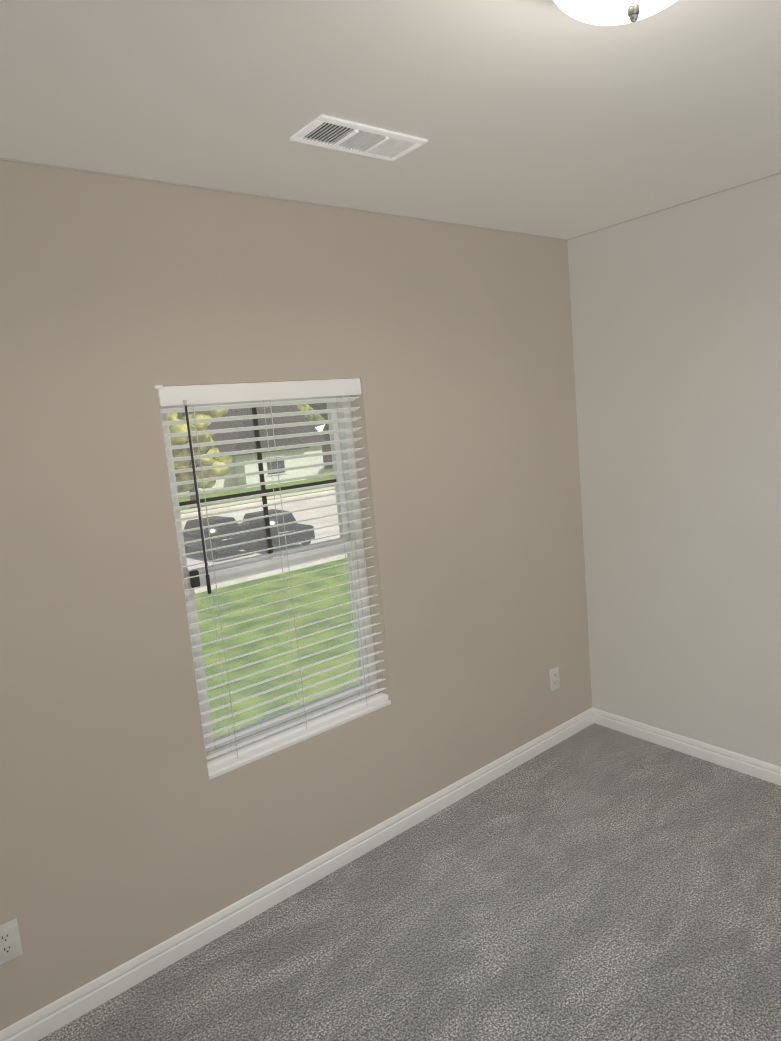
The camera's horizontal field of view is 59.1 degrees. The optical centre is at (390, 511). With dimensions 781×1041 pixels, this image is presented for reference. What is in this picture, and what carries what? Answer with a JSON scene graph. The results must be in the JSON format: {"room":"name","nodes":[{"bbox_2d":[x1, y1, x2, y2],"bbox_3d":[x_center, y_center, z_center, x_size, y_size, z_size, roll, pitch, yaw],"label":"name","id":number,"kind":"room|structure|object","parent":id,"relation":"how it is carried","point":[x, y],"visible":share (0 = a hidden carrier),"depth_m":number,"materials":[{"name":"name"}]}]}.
{"room":"empty bedroom","nodes":[
{"label":"empty bedroom","id":0,"kind":"room"},
{"bbox_2d":[0,160,591,1030],"bbox_3d":[-0.466,0.174,2.807,4.210,2.740,0.200,-11,10,-38],"label":"wall","id":1,"kind":"structure","parent":0,"point":[130,830],"depth_m":2.55,"materials":[{"name":"paint"}]},
{"bbox_2d":[0,918,22,964],"bbox_3d":[-1.202,1.349,2.155,0.080,0.125,0.009,-11,10,-38],"label":"electrical outlet","id":2,"kind":"object","parent":1,"relation":"attached to","point":[10,945],"visible":1,"depth_m":2.16,"materials":[{"name":"white plastic"}]},
{"bbox_2d":[159,395,390,779],"bbox_3d":[-0.453,0.214,2.804,0.875,1.449,0.172,-11,10,-38],"label":"window","id":3,"kind":"structure","parent":1,"relation":"in","point":[199,581],"depth_m":2.85,"materials":[{"name":"clear glass"}]},
{"bbox_2d":[154,378,387,772],"bbox_3d":[-0.422,0.207,2.750,0.884,1.431,0.080,-11,10,-38],"label":"window blind","id":4,"kind":"object","parent":3,"relation":"attached to","point":[186,396],"visible":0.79,"depth_m":2.71,"materials":[{"name":"white plastic"}]},
{"bbox_2d":[0,708,595,1040],"bbox_3d":[-0.279,1.489,2.898,3.810,0.087,0.017,-11,10,-38],"label":"baseboard","id":5,"kind":"structure","parent":1,"relation":"attached to","point":[70,1007],"depth_m":2.71,"materials":[{"name":"white wood"}]},
{"bbox_2d":[549,666,559,690],"bbox_3d":[0.911,0.928,3.821,0.080,0.125,0.009,-11,10,-38],"label":"electrical outlet","id":6,"kind":"object","parent":1,"relation":"attached to","point":[554,679],"visible":1,"depth_m":3.82,"materials":[{"name":"white plastic"}]},
{"bbox_2d":[308,403,327,419],"bbox_3d":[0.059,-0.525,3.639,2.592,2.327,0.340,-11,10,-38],"label":"house","id":7,"kind":"structure","parent":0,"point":[318,405],"depth_m":3.44,"materials":[{"name":"grey"}]},
{"bbox_2d":[0,0,780,238],"bbox_3d":[0.614,-1.165,1.105,4.210,0.160,4.076,-11,10,-38],"label":"ceiling","id":8,"kind":"structure","parent":0,"point":[549,118],"depth_m":1.90,"materials":[{"name":"paint"}]},
{"bbox_2d":[290,115,427,160],"bbox_3d":[-0.094,-1.153,2.144,0.405,0.012,0.180,-11,10,-38],"label":"ceiling vent","id":9,"kind":"object","parent":8,"relation":"in","point":[329,132],"visible":1,"depth_m":2.12,"materials":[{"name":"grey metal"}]},
{"bbox_2d":[0,158,780,240],"bbox_3d":[0.622,-1.084,1.115,3.810,0.005,3.676,-11,10,-38],"label":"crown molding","id":10,"kind":"structure","parent":8,"relation":"attached to","point":[67,168],"depth_m":2.76,"materials":[{"name":"white paint"}]},
{"bbox_2d":[554,0,676,25],"bbox_3d":[0.461,-1.018,1.314,0.350,0.158,0.350,-11,10,-38],"label":"ceiling light","id":11,"kind":"object","parent":8,"relation":"attached to","point":[606,12],"visible":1,"depth_m":1.34,"materials":[{"name":"white glass"}]},
{"bbox_2d":[38,723,780,1040],"bbox_3d":[0.873,1.678,1.484,4.210,0.120,4.076,-11,10,-38],"label":"floor","id":12,"kind":"structure","parent":0,"point":[594,882],"depth_m":2.50,"materials":[{"name":"carpet"}]},
{"bbox_2d":[567,174,780,766],"bbox_3d":[2.300,-0.039,2.523,0.200,2.740,3.676,-11,10,-38],"label":"wall","id":13,"kind":"structure","parent":0,"point":[676,321],"depth_m":3.40,"materials":[{"name":"paint"}]},
{"bbox_2d":[592,707,780,785],"bbox_3d":[2.340,1.287,2.626,0.017,0.087,3.600,-11,10,-38],"label":"baseboard","id":14,"kind":"structure","parent":13,"relation":"attached to","point":[735,761],"depth_m":3.58,"materials":[{"name":"white wood"}]},
{"label":"outside","id":15,"kind":"structure","parent":0,"visible":0},
{"bbox_2d":[178,467,359,737],"bbox_3d":[-21.452,-0.719,58.761,400.000,0.200,300.000,-11,10,-38],"label":"ground","id":16,"kind":"structure","parent":15,"point":[278,627],"depth_m":17.19,"materials":[{"name":"green plant"}]},
{"bbox_2d":[167,409,231,507],"bbox_3d":[-15.115,-6.707,49.010,8.526,13.059,9.105,-11,10,-38],"label":"tree","id":17,"kind":"object","parent":16,"relation":"on","point":[185,453],"depth_m":48.27,"materials":[{"name":"green plant"}]},
{"bbox_2d":[177,405,325,493],"bbox_3d":[-16.875,-6.405,67.882,19.000,7.800,13.950,-11,10,-38],"label":"house","id":18,"kind":"structure","parent":16,"relation":"on","point":[304,451],"depth_m":65.20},
{"bbox_2d":[180,486,346,593],"bbox_3d":[-5.626,0.319,38.952,140.000,0.140,25.250,-11,10,-38],"label":"street","id":19,"kind":"structure","parent":16,"relation":"on","point":[326,511],"depth_m":38.28,"materials":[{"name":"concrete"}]},
{"bbox_2d":[183,516,259,559],"bbox_3d":[-7.523,1.063,29.367,2.110,1.467,4.636,-11,10,-38],"label":"car","id":20,"kind":"object","parent":19,"relation":"on","point":[246,546],"depth_m":28.28,"materials":[{"name":"paint"}]},
{"bbox_2d":[238,509,314,552],"bbox_3d":[-5.190,0.775,29.936,2.076,1.467,4.622,-11,10,-38],"label":"car","id":21,"kind":"object","parent":19,"relation":"on","point":[291,537],"depth_m":28.75,"materials":[{"name":"paint"}]},
{"bbox_2d":[296,404,324,426],"bbox_3d":[-14.863,-14.553,107.644,8.730,13.032,10.909,-11,10,-38],"label":"tree","id":22,"kind":"object","parent":16,"relation":"on","point":[311,418],"depth_m":104.22,"materials":[{"name":"green plant"}]},
{"bbox_2d":[322,425,332,466],"bbox_3d":[2.196,-9.494,82.962,18.000,6.500,13.950,-11,10,-38],"label":"house","id":23,"kind":"structure","parent":16,"relation":"on","point":[326,457],"depth_m":81.78,"materials":[{"name":"brick"}]}
]}

